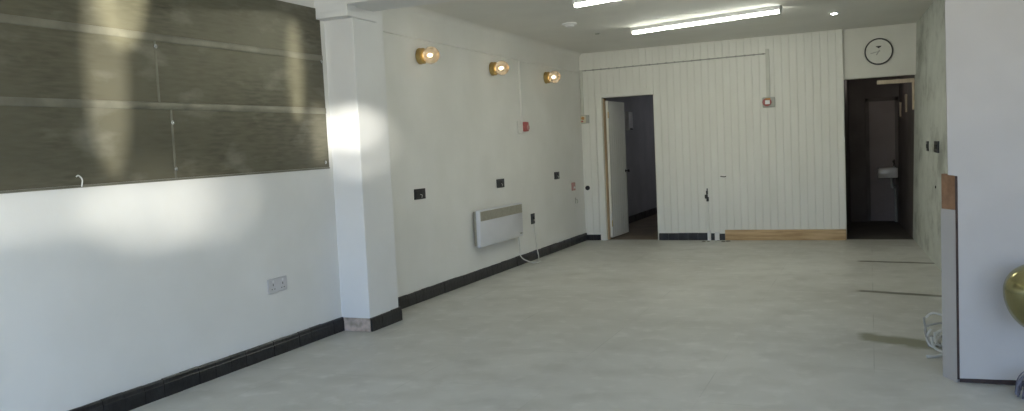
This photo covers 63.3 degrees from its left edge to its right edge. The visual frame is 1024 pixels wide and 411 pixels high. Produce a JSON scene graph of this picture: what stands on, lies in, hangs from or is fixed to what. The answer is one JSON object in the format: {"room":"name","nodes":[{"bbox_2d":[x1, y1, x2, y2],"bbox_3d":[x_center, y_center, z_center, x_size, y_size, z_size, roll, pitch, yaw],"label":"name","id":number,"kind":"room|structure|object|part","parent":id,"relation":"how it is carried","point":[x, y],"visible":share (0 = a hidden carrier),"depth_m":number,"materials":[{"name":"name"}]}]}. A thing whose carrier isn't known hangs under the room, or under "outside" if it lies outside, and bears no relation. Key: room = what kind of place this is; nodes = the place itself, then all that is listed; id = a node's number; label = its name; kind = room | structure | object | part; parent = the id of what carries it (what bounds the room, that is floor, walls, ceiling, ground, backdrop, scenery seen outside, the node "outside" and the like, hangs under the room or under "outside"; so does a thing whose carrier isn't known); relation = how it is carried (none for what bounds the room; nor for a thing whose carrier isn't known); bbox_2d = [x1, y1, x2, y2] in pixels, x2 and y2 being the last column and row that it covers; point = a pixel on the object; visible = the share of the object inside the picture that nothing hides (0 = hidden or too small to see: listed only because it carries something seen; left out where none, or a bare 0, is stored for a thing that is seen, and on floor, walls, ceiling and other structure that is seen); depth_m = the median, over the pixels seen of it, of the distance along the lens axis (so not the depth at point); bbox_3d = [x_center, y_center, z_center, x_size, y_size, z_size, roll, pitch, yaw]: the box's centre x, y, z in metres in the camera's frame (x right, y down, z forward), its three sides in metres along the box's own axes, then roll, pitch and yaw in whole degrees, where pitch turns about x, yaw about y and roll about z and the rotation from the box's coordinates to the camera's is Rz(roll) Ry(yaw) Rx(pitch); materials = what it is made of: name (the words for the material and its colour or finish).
{"room":"empty shop unit","nodes":[
{"label":"empty shop unit","id":0,"kind":"room"},
{"bbox_2d":[0,0,585,410],"bbox_3d":[-1.778,-0.357,6.608,0.200,2.920,14.150,-1,4,23],"label":"wall","id":1,"kind":"structure","parent":0,"point":[106,291],"depth_m":6.17,"materials":[{"name":"white paint"}]},
{"bbox_2d":[0,0,329,193],"bbox_3d":[-2.518,-0.751,4.638,0.020,1.314,4.900,-1,5,23],"label":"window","id":2,"kind":"structure","parent":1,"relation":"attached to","point":[94,92],"depth_m":5.25,"materials":[{"name":"glass"}]},
{"bbox_3d":[-2.490,-0.103,4.686,0.010,0.013,4.900,-1,5,23],"label":"edge rail","id":3,"kind":"part","parent":2,"relation":"part of","materials":[{"name":"metal"}]},
{"bbox_2d":[68,317,344,410],"bbox_3d":[-2.901,1.291,3.666,0.031,0.120,7.418,-1,4,23],"label":"baseboard","id":4,"kind":"structure","parent":1,"relation":"attached to","point":[128,400],"depth_m":5.62,"materials":[{"name":"black wood"}]},
{"bbox_2d":[267,276,286,293],"bbox_3d":[-1.783,0.599,6.284,0.017,0.108,0.222,-1,4,23],"label":"double socket","id":5,"kind":"object","parent":1,"relation":"attached to","point":[277,284],"visible":1,"depth_m":6.28,"materials":[{"name":"white plastic"}]},
{"bbox_2d":[315,4,355,12],"bbox_3d":[-1.467,-1.602,6.796,0.362,0.070,0.130,-1,4,23],"label":"trim","id":6,"kind":"structure","parent":1,"relation":"attached to","point":[340,6],"depth_m":6.73,"materials":[{"name":"white paint"}]},
{"bbox_2d":[414,188,425,199],"bbox_3d":[-0.931,-0.115,8.260,0.034,0.104,0.225,-1,4,23],"label":"socket plate","id":7,"kind":"object","parent":1,"relation":"attached to","point":[418,193],"visible":1,"depth_m":8.25,"materials":[{"name":"black plastic"}]},
{"bbox_2d":[415,46,439,63],"bbox_3d":[-0.832,-1.504,8.315,0.218,0.172,0.172,-1,4,23],"label":"wall sconce","id":8,"kind":"object","parent":1,"relation":"attached to","point":[421,54],"visible":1,"depth_m":8.32,"materials":[{"name":"gold metal"}]},
{"bbox_3d":[-0.902,-1.503,8.345,0.066,0.164,0.164,-1,4,23],"label":"wall plate","id":9,"kind":"part","parent":8,"relation":"part of","materials":[{"name":"gold metal"}]},
{"bbox_2d":[383,29,579,72],"bbox_3d":[-0.160,-1.834,10.146,0.028,0.022,6.165,-1,4,23],"label":"trim rail","id":10,"kind":"object","parent":1,"relation":"attached to","point":[384,30],"visible":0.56,"depth_m":9.35,"materials":[{"name":"white paint"}]},
{"bbox_2d":[390,6,582,58],"bbox_3d":[-0.151,-2.097,10.120,0.095,0.095,6.165,-1,4,23],"label":"cove","id":11,"kind":"object","parent":1,"relation":"attached to","point":[414,10],"visible":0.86,"depth_m":9.65,"materials":[{"name":"white paint"}]},
{"bbox_2d":[398,233,586,308],"bbox_3d":[-0.035,0.727,10.310,0.031,0.120,6.163,-1,4,23],"label":"baseboard","id":12,"kind":"structure","parent":1,"relation":"attached to","point":[404,301],"depth_m":9.52,"materials":[{"name":"black wood"}]},
{"bbox_2d":[473,203,522,247],"bbox_3d":[-0.156,0.221,9.939,0.112,0.418,1.250,-1,4,23],"label":"heater","id":13,"kind":"object","parent":1,"relation":"attached to","point":[494,225],"visible":1,"depth_m":9.78,"materials":[{"name":"metal"}]},
{"bbox_3d":[-0.175,0.220,9.947,0.038,0.390,1.220,-1,4,23],"label":"casing","id":14,"kind":"part","parent":13,"relation":"part of","materials":[{"name":"white metal"}]},
{"bbox_2d":[480,204,521,220],"bbox_3d":[-0.114,0.081,9.909,0.008,0.107,1.210,-1,4,23],"label":"grille","id":15,"kind":"object","parent":13,"relation":"attached to","point":[509,211],"depth_m":9.89,"materials":[{"name":"beige metal"}]},
{"bbox_2d":[489,61,508,75],"bbox_3d":[-0.141,-1.641,9.917,0.218,0.172,0.172,-1,4,23],"label":"wall sconce","id":16,"kind":"object","parent":1,"relation":"attached to","point":[494,69],"visible":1,"depth_m":9.92,"materials":[{"name":"gold metal"}]},
{"bbox_3d":[-0.211,-1.639,9.947,0.066,0.164,0.164,-1,4,23],"label":"wall plate","id":17,"kind":"part","parent":16,"relation":"part of","materials":[{"name":"gold metal"}]},
{"bbox_3d":[-0.114,-1.641,9.905,0.158,0.172,0.172,-1,4,23],"label":"glass globe","id":18,"kind":"part","parent":16,"relation":"part of"},
{"bbox_2d":[496,179,504,187],"bbox_3d":[-0.155,-0.269,10.059,0.034,0.102,0.231,-1,4,23],"label":"socket plate","id":19,"kind":"object","parent":1,"relation":"attached to","point":[500,182],"visible":1,"depth_m":10.05,"materials":[{"name":"black plastic"}]},
{"bbox_2d":[518,60,522,121],"bbox_3d":[0.109,-1.479,10.729,0.026,0.790,0.034,-1,4,23],"label":"cable trunking","id":20,"kind":"object","parent":1,"relation":"attached to","point":[519,63],"visible":1,"depth_m":10.72,"materials":[{"name":"white paint"}]},
{"bbox_2d":[517,121,529,132],"bbox_3d":[0.153,-1.015,10.736,0.086,0.160,0.235,-1,4,23],"label":"fire alarm","id":21,"kind":"object","parent":1,"relation":"attached to","point":[522,127],"visible":1,"depth_m":10.75,"materials":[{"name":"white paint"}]},
{"bbox_2d":[531,213,534,223],"bbox_3d":[0.281,0.176,11.068,0.018,0.140,0.124,-1,4,23],"label":"fused spur","id":22,"kind":"object","parent":1,"relation":"attached to","point":[532,214],"visible":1,"depth_m":11.06,"materials":[{"name":"black plastic"}]},
{"bbox_2d":[518,224,540,263],"bbox_3d":[0.276,0.502,10.805,0.193,0.482,0.633,-1,4,23],"label":"cable","id":23,"kind":"object","parent":22,"relation":"attached to","point":[534,224],"visible":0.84,"depth_m":10.70,"materials":[{"name":"white plastic"}]},
{"bbox_2d":[543,71,560,83],"bbox_3d":[0.569,-1.788,11.564,0.218,0.172,0.172,-1,4,23],"label":"wall sconce","id":24,"kind":"object","parent":1,"relation":"attached to","point":[547,76],"visible":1,"depth_m":11.56,"materials":[{"name":"gold metal"}]},
{"bbox_3d":[0.499,-1.787,11.594,0.066,0.164,0.164,-1,4,23],"label":"wall plate","id":25,"kind":"part","parent":24,"relation":"part of","materials":[{"name":"gold metal"}]},
{"bbox_3d":[0.597,-1.789,11.552,0.158,0.172,0.172,-1,4,23],"label":"glass globe","id":26,"kind":"part","parent":24,"relation":"part of"},
{"bbox_2d":[554,172,559,178],"bbox_3d":[0.655,-0.431,11.937,0.034,0.105,0.190,-1,4,23],"label":"socket plate","id":27,"kind":"object","parent":1,"relation":"attached to","point":[556,174],"visible":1,"depth_m":11.90,"materials":[{"name":"black plastic"}]},
{"bbox_2d":[571,182,575,190],"bbox_3d":[0.933,-0.288,12.572,0.034,0.120,0.110,-1,4,23],"label":"switch","id":28,"kind":"object","parent":1,"relation":"attached to","point":[573,183],"visible":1,"depth_m":12.53,"materials":[{"name":"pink plastic"}]},
{"bbox_2d":[324,7,397,317],"bbox_3d":[-1.308,-0.313,7.149,0.332,2.720,0.465,-1,4,23],"label":"pillar","id":29,"kind":"structure","parent":0,"point":[355,59],"depth_m":6.97,"materials":[{"name":"white paint"}]},
{"bbox_2d":[316,9,377,22],"bbox_3d":[-1.401,-1.568,6.946,0.364,0.053,0.455,-1,4,23],"label":"cap","id":30,"kind":"object","parent":29,"relation":"attached to","point":[345,13],"visible":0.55,"depth_m":6.77,"materials":[{"name":"white paint"}]},
{"bbox_2d":[344,317,370,331],"bbox_3d":[-1.304,1.004,7.013,0.263,0.112,0.026,-1,4,23],"label":"trim","id":31,"kind":"structure","parent":29,"relation":"attached to","point":[350,324],"depth_m":7.00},
{"bbox_2d":[370,307,402,331],"bbox_3d":[-1.084,0.979,7.173,0.026,0.120,0.483,-1,4,23],"label":"baseboard","id":32,"kind":"structure","parent":29,"relation":"attached to","point":[385,319],"depth_m":7.15,"materials":[{"name":"black wood"}]},
{"bbox_2d":[130,214,1023,410],"bbox_3d":[3.563,0.867,7.439,9.800,0.120,20.300,-1,4,23],"label":"floor","id":33,"kind":"structure","parent":0,"point":[593,325],"depth_m":6.16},
{"bbox_2d":[715,232,719,239],"bbox_3d":[3.042,0.455,12.307,0.064,0.118,0.033,-1,4,23],"label":"block","id":34,"kind":"object","parent":33,"relation":"on","point":[717,237],"visible":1,"depth_m":12.29,"materials":[{"name":"white plastic"}]},
{"bbox_2d":[725,229,846,239],"bbox_3d":[3.912,0.422,11.929,1.659,0.152,0.032,-1,4,23],"label":"plank","id":35,"kind":"object","parent":33,"relation":"on","point":[792,234],"visible":1,"depth_m":11.89,"materials":[{"name":"brown wood"}]},
{"bbox_2d":[877,159,897,221],"bbox_3d":[6.177,-0.227,13.637,0.300,1.054,0.300,-1,4,23],"label":"basin","id":36,"kind":"object","parent":33,"relation":"on","point":[890,172],"visible":1,"depth_m":13.52,"materials":[{"name":"ceramic"}]},
{"bbox_3d":[6.162,-0.538,13.616,0.300,0.160,0.300,-1,4,23],"label":"bowl","id":37,"kind":"part","parent":36,"relation":"part of","materials":[{"name":"ceramic"}]},
{"bbox_2d":[922,312,942,357],"bbox_3d":[2.908,0.848,5.493,0.332,0.238,0.483,-1,4,23],"label":"cable tangle","id":38,"kind":"object","parent":33,"relation":"on","point":[935,337],"visible":0.33,"depth_m":5.60,"materials":[{"name":"white plastic"}]},
{"bbox_2d":[1003,264,1023,398],"bbox_3d":[2.781,0.671,4.407,0.300,0.734,0.300,-1,4,23],"label":"chair","id":39,"kind":"object","parent":33,"relation":"on","point":[1013,286],"visible":1,"depth_m":4.37,"materials":[{"name":"gold metal"}]},
{"bbox_2d":[606,95,656,216],"bbox_3d":[2.134,-1.024,15.799,0.200,2.700,5.629,-1,4,23],"label":"wall","id":40,"kind":"structure","parent":0,"point":[640,141],"depth_m":16.54,"materials":[{"name":"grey paint"}]},
{"bbox_2d":[624,112,632,129],"bbox_3d":[2.179,-1.581,15.530,0.114,0.340,0.280,-1,4,23],"label":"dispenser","id":41,"kind":"object","parent":40,"relation":"attached to","point":[628,115],"visible":0.86,"depth_m":15.41,"materials":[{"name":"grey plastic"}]},
{"bbox_2d":[628,207,656,223],"bbox_3d":[2.379,0.238,16.035,0.040,0.130,4.800,-1,4,23],"label":"baseboard","id":42,"kind":"structure","parent":40,"relation":"attached to","point":[647,213],"depth_m":16.47,"materials":[{"name":"black wood"}]},
{"bbox_2d":[417,0,933,53],"bbox_3d":[2.478,-1.962,4.800,9.600,0.120,14.450,-1,4,23],"label":"ceiling","id":43,"kind":"structure","parent":0,"point":[539,20],"depth_m":9.74,"materials":[{"name":"paint"}]},
{"bbox_2d":[314,0,458,11],"bbox_3d":[0.623,-1.808,6.047,4.800,0.275,0.445,-1,4,23],"label":"beam","id":44,"kind":"structure","parent":43,"relation":"attached to","point":[371,5],"depth_m":6.75,"materials":[{"name":"white paint"}]},
{"bbox_2d":[562,22,576,27],"bbox_3d":[0.674,-2.116,9.754,0.170,0.046,0.170,-1,4,23],"label":"smoke detector","id":45,"kind":"object","parent":43,"relation":"attached to","point":[568,24],"visible":1,"depth_m":9.70,"materials":[{"name":"white plastic"}]},
{"bbox_2d":[572,0,615,7],"bbox_3d":[1.353,-1.990,7.604,1.910,0.082,0.072,0,5,39],"label":"batten","id":46,"kind":"object","parent":43,"relation":"attached to","point":[576,3],"visible":1,"depth_m":8.10,"materials":[{"name":"white plastic"}]},
{"bbox_2d":[631,5,782,34],"bbox_3d":[2.240,-2.172,9.773,1.910,0.082,0.072,0,5,39],"label":"batten","id":47,"kind":"object","parent":43,"relation":"attached to","point":[774,9],"visible":1,"depth_m":9.69,"materials":[{"name":"white plastic"}]},
{"bbox_2d":[579,29,846,237],"bbox_3d":[2.878,-0.955,12.343,3.848,2.940,0.120,-1,4,23],"label":"wall","id":48,"kind":"structure","parent":0,"point":[781,164],"depth_m":12.10,"materials":[{"name":"beige paint"}]},
{"bbox_2d":[579,70,583,114],"bbox_3d":[1.088,-1.760,12.965,0.045,0.700,0.030,-1,4,23],"label":"cable trunking","id":49,"kind":"object","parent":48,"relation":"attached to","point":[580,71],"visible":1,"depth_m":12.95,"materials":[{"name":"white plastic"}]},
{"bbox_2d":[580,115,588,123],"bbox_3d":[1.130,-1.345,12.947,0.130,0.130,0.093,-1,4,23],"label":"switch","id":50,"kind":"object","parent":48,"relation":"attached to","point":[584,119],"visible":1,"depth_m":12.93,"materials":[{"name":"grey plastic"}]},
{"bbox_2d":[587,235,600,239],"bbox_3d":[1.288,0.502,13.075,0.258,0.087,0.031,-1,4,23],"label":"baseboard","id":51,"kind":"structure","parent":48,"relation":"attached to","point":[589,237],"depth_m":13.06,"materials":[{"name":"black wood"}]},
{"bbox_2d":[605,101,629,236],"bbox_3d":[1.728,-0.595,13.341,0.108,2.140,0.812,-1,4,26],"label":"door","id":52,"kind":"structure","parent":48,"relation":"in","point":[615,116],"depth_m":13.29,"materials":[{"name":"beige paint"}]},
{"bbox_2d":[595,90,658,239],"bbox_3d":[1.799,-0.603,12.836,0.914,2.275,0.184,-1,4,23],"label":"door frame","id":53,"kind":"structure","parent":48,"relation":"attached to","point":[599,97],"depth_m":12.91,"materials":[{"name":"beige paint"}]},
{"bbox_2d":[582,53,764,71],"bbox_3d":[2.350,-2.132,12.394,2.758,0.047,0.020,-1,4,23],"label":"cable","id":54,"kind":"object","parent":48,"relation":"attached to","point":[761,53],"visible":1,"depth_m":12.35,"materials":[{"name":"grey plastic"}]},
{"bbox_2d":[659,233,707,239],"bbox_3d":[2.584,0.468,12.514,0.733,0.109,0.031,-1,4,23],"label":"baseboard","id":55,"kind":"structure","parent":48,"relation":"attached to","point":[662,236],"depth_m":12.50,"materials":[{"name":"black wood"}]},
{"bbox_2d":[705,188,710,239],"bbox_3d":[2.909,0.131,12.338,0.072,0.773,0.034,-1,4,23],"label":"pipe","id":56,"kind":"object","parent":48,"relation":"attached to","point":[706,195],"visible":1,"depth_m":12.33,"materials":[{"name":"beige paint"}]},
{"bbox_2d":[720,234,724,239],"bbox_3d":[3.115,0.464,12.285,0.080,0.096,0.030,-1,4,23],"label":"baseboard","id":57,"kind":"structure","parent":48,"relation":"attached to","point":[722,236],"depth_m":12.27,"materials":[{"name":"black wood"}]},
{"bbox_2d":[765,49,769,96],"bbox_3d":[3.650,-1.892,11.848,0.050,0.680,0.030,-1,4,23],"label":"cable trunking","id":58,"kind":"object","parent":48,"relation":"attached to","point":[766,50],"visible":1,"depth_m":11.84,"materials":[{"name":"white plastic"}]},
{"bbox_2d":[762,97,774,107],"bbox_3d":[3.663,-1.473,11.848,0.171,0.145,0.086,-1,4,23],"label":"fire alarm","id":59,"kind":"object","parent":48,"relation":"attached to","point":[767,102],"visible":1,"depth_m":11.82,"materials":[{"name":"grey plastic"}]},
{"bbox_2d":[839,29,845,228],"bbox_3d":[4.604,-1.054,11.552,0.041,2.760,0.070,-1,4,23],"label":"trim","id":60,"kind":"structure","parent":48,"relation":"attached to","point":[840,30],"depth_m":11.52,"materials":[{"name":"beige paint"}]},
{"bbox_2d":[844,80,850,236],"bbox_3d":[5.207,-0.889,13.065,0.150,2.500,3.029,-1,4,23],"label":"door frame","id":61,"kind":"structure","parent":0,"point":[846,101],"depth_m":12.69,"materials":[{"name":"paint"}]},
{"bbox_2d":[848,76,898,221],"bbox_3d":[6.263,-0.989,13.846,1.472,2.500,0.150,-1,4,23],"label":"wall","id":62,"kind":"structure","parent":0,"point":[858,89],"depth_m":13.94,"materials":[{"name":"brown paint"}]},
{"bbox_2d":[865,96,898,221],"bbox_3d":[6.155,-0.760,13.799,0.500,2.060,0.053,-1,4,23],"label":"door","id":63,"kind":"structure","parent":62,"relation":"in","point":[881,114],"depth_m":13.79,"materials":[{"name":"brown paint"}]},
{"bbox_2d":[843,23,915,79],"bbox_3d":[5.264,-2.117,11.270,1.422,0.705,0.120,-1,4,23],"label":"lintel","id":64,"kind":"object","parent":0,"point":[902,37],"visible":0.36,"depth_m":11.31,"materials":[{"name":"paint"}]},
{"bbox_2d":[864,38,892,64],"bbox_3d":[4.994,-2.097,11.302,0.360,0.360,0.038,-1,4,23],"label":"wall clock","id":65,"kind":"object","parent":64,"relation":"attached to","point":[878,51],"visible":1,"depth_m":11.29,"materials":[{"name":"white plastic"}]},
{"bbox_2d":[898,75,914,237],"bbox_3d":[6.336,-0.962,12.610,0.881,2.600,2.960,-1,4,23],"label":"wall","id":66,"kind":"structure","parent":0,"point":[906,121],"depth_m":12.39,"materials":[{"name":"brown paint"}]},
{"bbox_2d":[877,78,914,84],"bbox_3d":[5.266,-1.704,11.397,0.468,0.055,0.040,-1,4,23],"label":"batten","id":67,"kind":"object","parent":66,"relation":"attached to","point":[908,80],"visible":1,"depth_m":11.38,"materials":[{"name":"beige wood"}]},
{"bbox_2d":[899,102,900,116],"bbox_3d":[6.229,-1.539,13.306,0.030,0.230,0.120,-1,4,23],"label":"batten","id":68,"kind":"object","parent":66,"relation":"attached to","point":[899,102],"visible":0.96,"depth_m":13.26,"materials":[{"name":"brown wood"}]},
{"bbox_2d":[905,94,906,111],"bbox_3d":[5.869,-1.524,12.359,0.030,0.264,0.100,-1,4,23],"label":"batten","id":69,"kind":"object","parent":66,"relation":"attached to","point":[905,94],"visible":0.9,"depth_m":12.31,"materials":[{"name":"brown wood"}]},
{"bbox_2d":[912,82,914,109],"bbox_3d":[5.483,-1.507,11.342,0.030,0.390,0.050,-1,4,23],"label":"batten","id":70,"kind":"object","parent":66,"relation":"attached to","point":[913,91],"visible":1,"depth_m":11.32,"materials":[{"name":"beige wood"}]},
{"bbox_2d":[913,0,947,270],"bbox_3d":[4.397,-0.739,7.937,0.752,2.940,7.160,-1,4,23],"label":"wall","id":71,"kind":"structure","parent":0,"point":[930,113],"depth_m":9.65,"materials":[{"name":"grey paint"}]},
{"bbox_2d":[926,141,928,150],"bbox_3d":[4.912,-0.703,9.815,0.021,0.115,0.160,-1,4,21],"label":"switch plate","id":72,"kind":"object","parent":71,"relation":"attached to","point":[927,142],"visible":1,"depth_m":9.76,"materials":[{"name":"black plastic"}]},
{"bbox_2d":[934,141,938,152],"bbox_3d":[4.578,-0.629,8.929,0.021,0.121,0.354,-1,4,21],"label":"switch plate","id":73,"kind":"object","parent":71,"relation":"attached to","point":[936,143],"visible":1,"depth_m":8.93,"materials":[{"name":"black plastic"}]},
{"bbox_2d":[945,0,1023,380],"bbox_3d":[4.536,-0.475,3.831,4.504,2.908,0.030,-1,4,23],"label":"wall","id":74,"kind":"structure","parent":0,"point":[984,39],"depth_m":4.65,"materials":[{"name":"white paint"}]},
{"bbox_2d":[941,173,954,209],"bbox_3d":[2.531,-0.081,4.801,0.020,0.205,0.144,-3,4,-2],"label":"board","id":75,"kind":"object","parent":74,"relation":"attached to","point":[947,181],"visible":0.93,"depth_m":4.80,"materials":[{"name":"brown wood"}]},
{"bbox_2d":[955,176,959,379],"bbox_3d":[2.555,0.417,4.763,0.012,1.175,0.026,-1,4,23],"label":"trim","id":76,"kind":"structure","parent":74,"relation":"attached to","point":[956,181],"depth_m":4.75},
{"bbox_3d":[4.583,-0.476,3.898,4.470,2.920,0.129,-1,4,23],"label":"wall","id":77,"kind":"structure","parent":0,"visible":0},
{"bbox_2d":[941,208,958,381],"bbox_3d":[2.556,0.520,4.840,0.020,1.000,0.149,-3,4,-3],"label":"board","id":78,"kind":"object","parent":77,"relation":"attached to","point":[948,225],"visible":1,"depth_m":4.83,"materials":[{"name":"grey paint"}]},
{"bbox_2d":[960,378,1022,385],"bbox_3d":[4.634,0.962,3.925,4.447,0.045,0.012,-1,4,23],"label":"trim","id":79,"kind":"structure","parent":77,"relation":"attached to","point":[984,381],"depth_m":4.74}
]}

